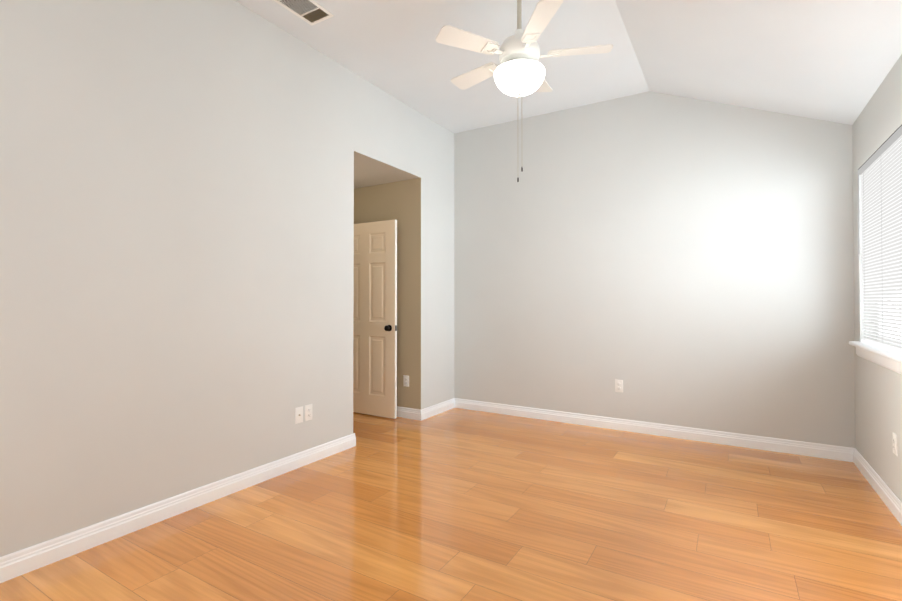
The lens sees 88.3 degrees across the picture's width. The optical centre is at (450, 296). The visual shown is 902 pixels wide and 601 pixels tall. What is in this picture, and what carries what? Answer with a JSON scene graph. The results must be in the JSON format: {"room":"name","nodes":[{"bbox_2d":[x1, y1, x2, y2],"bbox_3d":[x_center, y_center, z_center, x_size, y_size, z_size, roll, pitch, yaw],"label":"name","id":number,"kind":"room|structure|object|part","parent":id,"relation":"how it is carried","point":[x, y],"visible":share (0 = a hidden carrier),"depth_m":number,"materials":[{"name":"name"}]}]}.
{"room":"empty bedroom","nodes":[
{"label":"empty bedroom","id":0,"kind":"room"},
{"bbox_2d":[0,0,353,556],"bbox_3d":[-2.477,-0.330,2.532,1.450,3.130,4.035,0,-1,31],"label":"wall","id":1,"kind":"structure","parent":0,"point":[176,244],"depth_m":2.57,"materials":[{"name":"paint"}]},
{"bbox_2d":[0,433,355,582],"bbox_3d":[-1.844,1.179,2.145,0.016,0.105,4.051,0,-1,31],"label":"baseboard","id":2,"kind":"structure","parent":1,"relation":"attached to","point":[28,559],"depth_m":2.50,"materials":[{"name":"white wood"}]},
{"bbox_2d":[295,406,302,423],"bbox_3d":[-1.103,0.868,3.382,0.014,0.116,0.071,0,-1,31],"label":"outlet","id":3,"kind":"object","parent":1,"relation":"attached to","point":[298,414],"visible":1,"depth_m":3.38,"materials":[{"name":"white plastic"}]},
{"bbox_2d":[305,404,312,420],"bbox_3d":[-1.060,0.869,3.461,0.008,0.116,0.071,0,-1,31],"label":"duplex electrical outlet","id":4,"kind":"object","parent":1,"relation":"attached to","point":[308,412],"visible":1,"depth_m":3.46,"materials":[{"name":"white plastic"}]},
{"bbox_2d":[354,73,420,188],"bbox_3d":[-1.182,-1.541,4.698,1.450,0.660,0.989,0,-1,31],"label":"wall","id":5,"kind":"structure","parent":0,"point":[387,137],"depth_m":4.32,"materials":[{"name":"paint"}]},
{"bbox_2d":[354,114,453,409],"bbox_3d":[-0.756,-0.298,5.394,1.450,3.130,0.666,0,-1,31],"label":"wall","id":6,"kind":"structure","parent":0,"point":[420,210],"depth_m":4.89,"materials":[{"name":"paint"}]},
{"bbox_2d":[353,220,396,418],"bbox_3d":[-0.909,0.235,4.952,0.812,2.030,0.159,0,-1,31],"label":"door","id":7,"kind":"structure","parent":6,"relation":"in","point":[375,330],"depth_m":4.86,"materials":[{"name":"beige painted wood"}]},
{"bbox_3d":[-0.606,0.328,4.769,0.104,0.066,0.159,0,-1,31],"label":"knob","id":8,"kind":"part","parent":7,"relation":"part of","materials":[{"name":"brown metal"}]},
{"bbox_2d":[403,375,408,386],"bbox_3d":[-0.466,0.880,4.813,0.071,0.116,0.008,0,-1,31],"label":"outlet","id":9,"kind":"object","parent":6,"relation":"attached to","point":[406,380],"visible":1,"depth_m":4.81,"materials":[{"name":"white plastic"}]},
{"bbox_2d":[397,406,423,419],"bbox_3d":[-0.760,1.210,4.966,1.066,0.105,0.044,0,-1,31],"label":"baseboard","id":10,"kind":"structure","parent":6,"relation":"attached to","point":[417,414],"depth_m":4.77,"materials":[{"name":"white"}]},
{"bbox_2d":[424,398,455,418],"bbox_3d":[-0.128,1.210,4.998,0.016,0.105,0.630,0,-1,31],"label":"baseboard","id":11,"kind":"structure","parent":6,"relation":"attached to","point":[441,407],"depth_m":5.00,"materials":[{"name":"white"}]},
{"bbox_2d":[0,408,901,600],"bbox_3d":[-0.486,1.283,2.283,5.100,0.100,5.990,0,-1,31],"label":"floor","id":12,"kind":"structure","parent":0,"point":[456,504],"depth_m":2.44,"materials":[{"name":"laminate"}]},
{"bbox_2d":[235,0,901,132],"bbox_3d":[-0.486,-1.646,2.315,5.100,0.802,5.990,0,-1,31],"label":"ceiling","id":13,"kind":"structure","parent":0,"point":[831,60],"depth_m":3.26,"materials":[{"name":"paint"}]},
{"bbox_2d":[274,0,333,24],"bbox_3d":[-0.983,-1.884,3.001,0.215,0.010,0.410,0,-1,31],"label":"ceiling vent","id":14,"kind":"object","parent":13,"relation":"in","point":[311,12],"visible":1,"depth_m":3.06,"materials":[{"name":"white metal"}]},
{"bbox_2d":[436,0,612,181],"bbox_3d":[0.420,-1.289,2.826,1.043,1.204,1.016,0,-1,31],"label":"fan","id":15,"kind":"object","parent":13,"relation":"hanging from","point":[519,71],"visible":1,"depth_m":2.70,"materials":[{"name":"metal"},{"name":"wood"},{"name":"glass"}]},
{"bbox_3d":[0.412,-1.611,2.800,0.270,0.560,0.270,0,-1,31],"label":"motor","id":16,"kind":"part","parent":15,"relation":"part of","materials":[{"name":"white metal"}]},
{"bbox_3d":[0.412,-1.283,2.796,0.304,0.132,0.304,0,-1,31],"label":"lamp shade","id":17,"kind":"part","parent":15,"relation":"part of","materials":[{"name":"white glass"}]},
{"bbox_2d":[454,91,854,447],"bbox_3d":[1.019,-0.380,4.804,5.100,3.280,0.150,0,-1,31],"label":"wall","id":18,"kind":"structure","parent":0,"point":[667,259],"depth_m":4.18,"materials":[{"name":"paint"}]},
{"bbox_2d":[615,380,622,392],"bbox_3d":[1.578,0.845,4.362,0.071,0.116,0.008,0,-1,31],"label":"electrical outlet","id":19,"kind":"object","parent":18,"relation":"attached to","point":[618,385],"visible":1,"depth_m":4.36,"materials":[{"name":"white plastic"}]},
{"bbox_2d":[456,398,851,461],"bbox_3d":[1.524,1.203,4.386,3.480,0.105,0.016,0,-1,31],"label":"baseboard","id":20,"kind":"structure","parent":18,"relation":"attached to","point":[841,453],"depth_m":4.11,"materials":[{"name":"white"}]},
{"bbox_2d":[852,54,901,501],"bbox_3d":[1.635,-0.081,1.022,0.150,2.600,5.690,0,-1,31],"label":"wall","id":21,"kind":"structure","parent":0,"point":[877,124],"depth_m":2.98,"materials":[{"name":"paint"}]},
{"bbox_2d":[849,341,901,374],"bbox_3d":[2.488,0.375,2.547,0.144,0.108,1.950,0,-1,31],"label":"window sill","id":22,"kind":"structure","parent":21,"relation":"attached to","point":[888,359],"depth_m":2.81,"materials":[{"name":"white"}]},
{"bbox_2d":[852,448,901,525],"bbox_3d":[1.564,1.167,1.052,0.016,0.105,5.690,0,-1,31],"label":"baseboard","id":23,"kind":"structure","parent":21,"relation":"attached to","point":[884,492],"depth_m":2.89,"materials":[{"name":"white"}]},
{"bbox_2d":[858,125,901,353],"bbox_3d":[2.479,-0.303,2.559,0.056,1.240,1.818,0,-1,31],"label":"window blinds","id":24,"kind":"object","parent":21,"relation":"attached to","point":[880,170],"visible":1,"depth_m":2.87,"materials":[{"name":"white plastic"}]},
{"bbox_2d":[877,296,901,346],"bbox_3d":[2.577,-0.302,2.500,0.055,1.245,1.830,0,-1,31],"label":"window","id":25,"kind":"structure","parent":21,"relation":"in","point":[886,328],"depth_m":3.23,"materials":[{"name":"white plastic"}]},
{"bbox_2d":[892,432,897,455],"bbox_3d":[2.519,0.841,2.637,0.008,0.116,0.071,0,-1,31],"label":"electrical outlet","id":26,"kind":"object","parent":21,"relation":"attached to","point":[894,443],"visible":1,"depth_m":2.62,"materials":[{"name":"white plastic"}]}
]}

